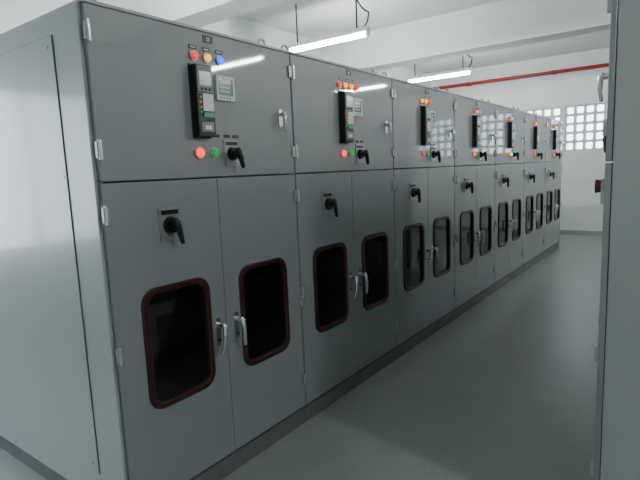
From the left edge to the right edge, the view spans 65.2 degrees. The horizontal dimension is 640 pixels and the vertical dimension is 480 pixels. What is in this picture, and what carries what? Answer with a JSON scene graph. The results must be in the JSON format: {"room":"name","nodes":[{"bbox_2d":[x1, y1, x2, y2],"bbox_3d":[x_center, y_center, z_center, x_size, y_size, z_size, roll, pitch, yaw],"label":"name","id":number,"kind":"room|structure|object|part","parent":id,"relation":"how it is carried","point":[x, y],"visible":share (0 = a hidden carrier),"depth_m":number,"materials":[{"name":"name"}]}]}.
{"room":"electrical room","nodes":[
{"label":"electrical room","id":0,"kind":"room"},
{"bbox_2d":[0,0,429,86],"bbox_3d":[-1.994,-1.069,6.154,0.200,3.750,15.700,4,10,36],"label":"wall","id":1,"kind":"structure","parent":0,"point":[13,13],"depth_m":6.90,"materials":[{"name":"paint"}]},
{"bbox_2d":[0,235,601,479],"bbox_3d":[1.946,1.073,3.579,9.800,0.100,16.100,4,10,36],"label":"floor","id":2,"kind":"structure","parent":0,"point":[506,389],"depth_m":3.31,"materials":[{"name":"concrete"}]},
{"bbox_2d":[0,0,305,479],"bbox_3d":[-1.259,0.040,3.078,2.035,2.343,1.246,4,10,36],"label":"tall cabinet","id":3,"kind":"object","parent":2,"relation":"on","point":[151,300],"visible":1,"depth_m":2.34,"materials":[{"name":"metal"}]},
{"bbox_3d":[-1.653,0.115,2.620,1.930,2.153,0.015,4,10,36],"label":"panel","id":4,"kind":"part","parent":3,"relation":"part of","materials":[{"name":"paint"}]},
{"bbox_3d":[-0.671,0.450,2.337,0.022,1.447,0.608,4,10,36],"label":"door","id":5,"kind":"part","parent":3,"relation":"part of","materials":[{"name":"paint"}]},
{"bbox_3d":[-0.533,-0.649,2.432,0.022,0.680,1.220,4,10,36],"label":"door","id":6,"kind":"part","parent":3,"relation":"part of","materials":[{"name":"paint"}]},
{"bbox_3d":[-0.309,0.368,2.822,0.022,1.447,0.608,4,10,36],"label":"door","id":7,"kind":"part","parent":3,"relation":"part of","materials":[{"name":"paint"}]},
{"bbox_2d":[281,44,397,421],"bbox_3d":[-0.527,-0.127,4.059,2.035,2.343,1.225,4,10,36],"label":"tall cabinet","id":8,"kind":"object","parent":2,"relation":"on","point":[342,114],"visible":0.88,"depth_m":3.40,"materials":[{"name":"metal"}]},
{"bbox_3d":[0.057,0.285,3.313,0.022,1.447,0.606,4,10,36],"label":"door","id":9,"kind":"part","parent":8,"relation":"part of","materials":[{"name":"paint"}]},
{"bbox_3d":[0.194,-0.815,3.407,0.022,0.680,1.215,4,10,36],"label":"door","id":10,"kind":"part","parent":8,"relation":"part of","materials":[{"name":"paint"}]},
{"bbox_3d":[0.418,0.203,3.796,0.022,1.447,0.606,4,10,36],"label":"door","id":11,"kind":"part","parent":8,"relation":"part of","materials":[{"name":"paint"}]},
{"bbox_2d":[382,71,455,358],"bbox_3d":[0.211,-0.295,5.048,2.035,2.343,1.265,4,10,36],"label":"tall cabinet","id":12,"kind":"object","parent":2,"relation":"on","point":[423,132],"visible":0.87,"depth_m":4.40,"materials":[{"name":"metal"}]},
{"bbox_3d":[0.789,0.118,4.293,0.022,1.447,0.626,4,10,36],"label":"door","id":13,"kind":"part","parent":12,"relation":"part of","materials":[{"name":"paint"}]},
{"bbox_3d":[0.932,-0.983,4.396,0.022,0.680,1.255,4,10,36],"label":"door","id":14,"kind":"part","parent":12,"relation":"part of","materials":[{"name":"paint"}]},
{"bbox_3d":[1.161,0.033,4.793,0.022,1.447,0.626,4,10,36],"label":"door","id":15,"kind":"part","parent":12,"relation":"part of","materials":[{"name":"paint"}]},
{"bbox_2d":[445,88,495,318],"bbox_3d":[0.962,-0.466,6.054,2.035,2.343,1.270,4,10,36],"label":"tall cabinet","id":16,"kind":"object","parent":2,"relation":"on","point":[474,119],"visible":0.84,"depth_m":5.42,"materials":[{"name":"metal"}]},
{"bbox_3d":[1.539,-0.053,5.299,0.022,1.447,0.628,4,10,36],"label":"door","id":17,"kind":"part","parent":16,"relation":"part of","materials":[{"name":"paint"}]},
{"bbox_3d":[1.683,-1.154,5.402,0.022,0.680,1.260,4,10,36],"label":"door","id":18,"kind":"part","parent":16,"relation":"part of","materials":[{"name":"paint"}]},
{"bbox_3d":[1.913,-0.138,5.800,0.022,1.447,0.628,4,10,36],"label":"door","id":19,"kind":"part","parent":16,"relation":"part of","materials":[{"name":"paint"}]},
{"bbox_2d":[487,100,525,292],"bbox_3d":[1.718,-0.638,7.067,2.035,2.343,1.280,4,10,36],"label":"tall cabinet","id":20,"kind":"object","parent":2,"relation":"on","point":[509,122],"visible":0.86,"depth_m":6.44,"materials":[{"name":"metal"}]},
{"bbox_3d":[2.293,-0.224,6.309,0.022,1.447,0.633,4,10,36],"label":"door","id":21,"kind":"part","parent":20,"relation":"part of","materials":[{"name":"paint"}]},
{"bbox_3d":[2.438,-1.326,6.415,0.022,0.680,1.270,4,10,36],"label":"door","id":22,"kind":"part","parent":20,"relation":"part of","materials":[{"name":"paint"}]},
{"bbox_3d":[2.670,-0.310,6.815,0.022,1.447,0.633,4,10,36],"label":"door","id":23,"kind":"part","parent":20,"relation":"part of","materials":[{"name":"paint"}]},
{"bbox_2d":[517,108,547,272],"bbox_3d":[2.476,-0.810,8.083,2.035,2.343,1.280,4,10,36],"label":"tall cabinet","id":24,"kind":"object","parent":2,"relation":"on","point":[535,125],"visible":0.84,"depth_m":7.46,"materials":[{"name":"metal"}]},
{"bbox_3d":[3.052,-0.397,7.326,0.022,1.447,0.633,4,10,36],"label":"door","id":25,"kind":"part","parent":24,"relation":"part of","materials":[{"name":"paint"}]},
{"bbox_3d":[3.197,-1.498,7.431,0.022,0.680,1.270,4,10,36],"label":"door","id":26,"kind":"part","parent":24,"relation":"part of","materials":[{"name":"paint"}]},
{"bbox_3d":[3.429,-0.483,7.831,0.022,1.447,0.633,4,10,36],"label":"door","id":27,"kind":"part","parent":24,"relation":"part of","materials":[{"name":"paint"}]},
{"bbox_2d":[539,114,563,257],"bbox_3d":[3.229,-0.982,9.092,2.035,2.343,1.260,4,10,36],"label":"tall cabinet","id":28,"kind":"object","parent":2,"relation":"on","point":[554,129],"visible":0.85,"depth_m":8.47,"materials":[{"name":"metal"}]},
{"bbox_3d":[3.807,-0.569,8.338,0.022,1.447,0.623,4,10,36],"label":"door","id":29,"kind":"part","parent":28,"relation":"part of","materials":[{"name":"paint"}]},
{"bbox_3d":[3.950,-1.670,8.440,0.022,0.680,1.250,4,10,36],"label":"door","id":30,"kind":"part","parent":28,"relation":"part of","materials":[{"name":"paint"}]},
{"bbox_3d":[4.178,-0.653,8.836,0.022,1.447,0.623,4,10,36],"label":"door","id":31,"kind":"part","parent":28,"relation":"part of","materials":[{"name":"paint"}]},
{"bbox_2d":[590,0,639,479],"bbox_3d":[2.230,0.061,1.900,2.035,2.343,1.234,4,10,36],"label":"tall cabinet","id":32,"kind":"object","parent":2,"relation":"on","point":[617,352],"visible":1,"depth_m":1.93,"materials":[{"name":"metal"}]},
{"bbox_3d":[1.311,0.381,2.251,0.022,1.447,0.610,4,10,36],"label":"door","id":33,"kind":"part","parent":32,"relation":"part of","materials":[{"name":"paint"}]},
{"bbox_3d":[1.449,-0.719,2.347,0.022,0.680,1.224,4,10,36],"label":"door","id":34,"kind":"part","parent":32,"relation":"part of","materials":[{"name":"paint"}]},
{"bbox_2d":[237,0,609,73],"bbox_3d":[1.788,-2.762,3.045,9.800,0.150,16.100,4,10,36],"label":"ceiling","id":35,"kind":"structure","parent":0,"point":[315,18],"depth_m":7.37,"materials":[{"name":"paint"}]},
{"bbox_2d":[129,0,286,26],"bbox_3d":[1.734,-2.400,3.001,9.400,0.550,0.350,4,10,36],"label":"ceiling beam","id":36,"kind":"structure","parent":35,"relation":"attached to","point":[197,13],"depth_m":5.13,"materials":[{"name":"white paint"}]},
{"bbox_2d":[287,0,369,51],"bbox_3d":[0.069,-2.759,6.280,1.255,0.602,0.060,4,10,36],"label":"fluorescent light","id":37,"kind":"object","parent":35,"relation":"hanging from","point":[365,31],"visible":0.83,"depth_m":6.23,"materials":[{"name":"white plastic"}]},
{"bbox_2d":[406,55,472,82],"bbox_3d":[2.143,-3.231,9.059,1.255,0.602,0.060,4,10,36],"label":"fluorescent light","id":38,"kind":"object","parent":35,"relation":"hanging from","point":[470,69],"visible":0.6,"depth_m":9.03,"materials":[{"name":"white plastic"}]},
{"bbox_2d":[322,0,610,71],"bbox_3d":[3.921,-2.898,5.932,9.400,0.550,0.350,4,10,36],"label":"ceiling beam","id":39,"kind":"structure","parent":35,"relation":"attached to","point":[503,24],"depth_m":7.05,"materials":[{"name":"white paint"}]},
{"bbox_2d":[430,47,612,230],"bbox_3d":[6.579,-1.904,9.627,9.800,3.750,0.200,4,10,36],"label":"wall","id":40,"kind":"structure","parent":0,"point":[581,208],"depth_m":10.54,"materials":[{"name":"paint"}]},
{"bbox_2d":[432,63,608,88],"bbox_3d":[6.383,-3.373,9.239,9.360,0.092,0.241,4,10,36],"label":"pipe","id":41,"kind":"object","parent":40,"relation":"attached to","point":[553,72],"visible":0.87,"depth_m":10.58,"materials":[{"name":"red metal"}]},
{"bbox_2d":[524,107,560,120],"bbox_3d":[4.762,-2.376,10.902,0.920,0.920,0.120,4,10,36],"label":"window","id":42,"kind":"structure","parent":40,"relation":"in","point":[552,116],"depth_m":10.68,"materials":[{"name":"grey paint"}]},
{"bbox_2d":[560,230,601,235],"bbox_3d":[6.590,-0.084,9.794,9.400,0.100,0.012,4,10,36],"label":"baseboard","id":43,"kind":"structure","parent":40,"relation":"attached to","point":[563,232],"depth_m":10.58,"materials":[{"name":"grey"}]},
{"bbox_2d":[564,102,606,150],"bbox_3d":[5.566,-2.327,10.310,0.920,0.920,0.120,4,10,36],"label":"window","id":44,"kind":"structure","parent":40,"relation":"in","point":[595,112],"depth_m":10.33,"materials":[{"name":"glass"},{"name":"painted metal"}]}
]}

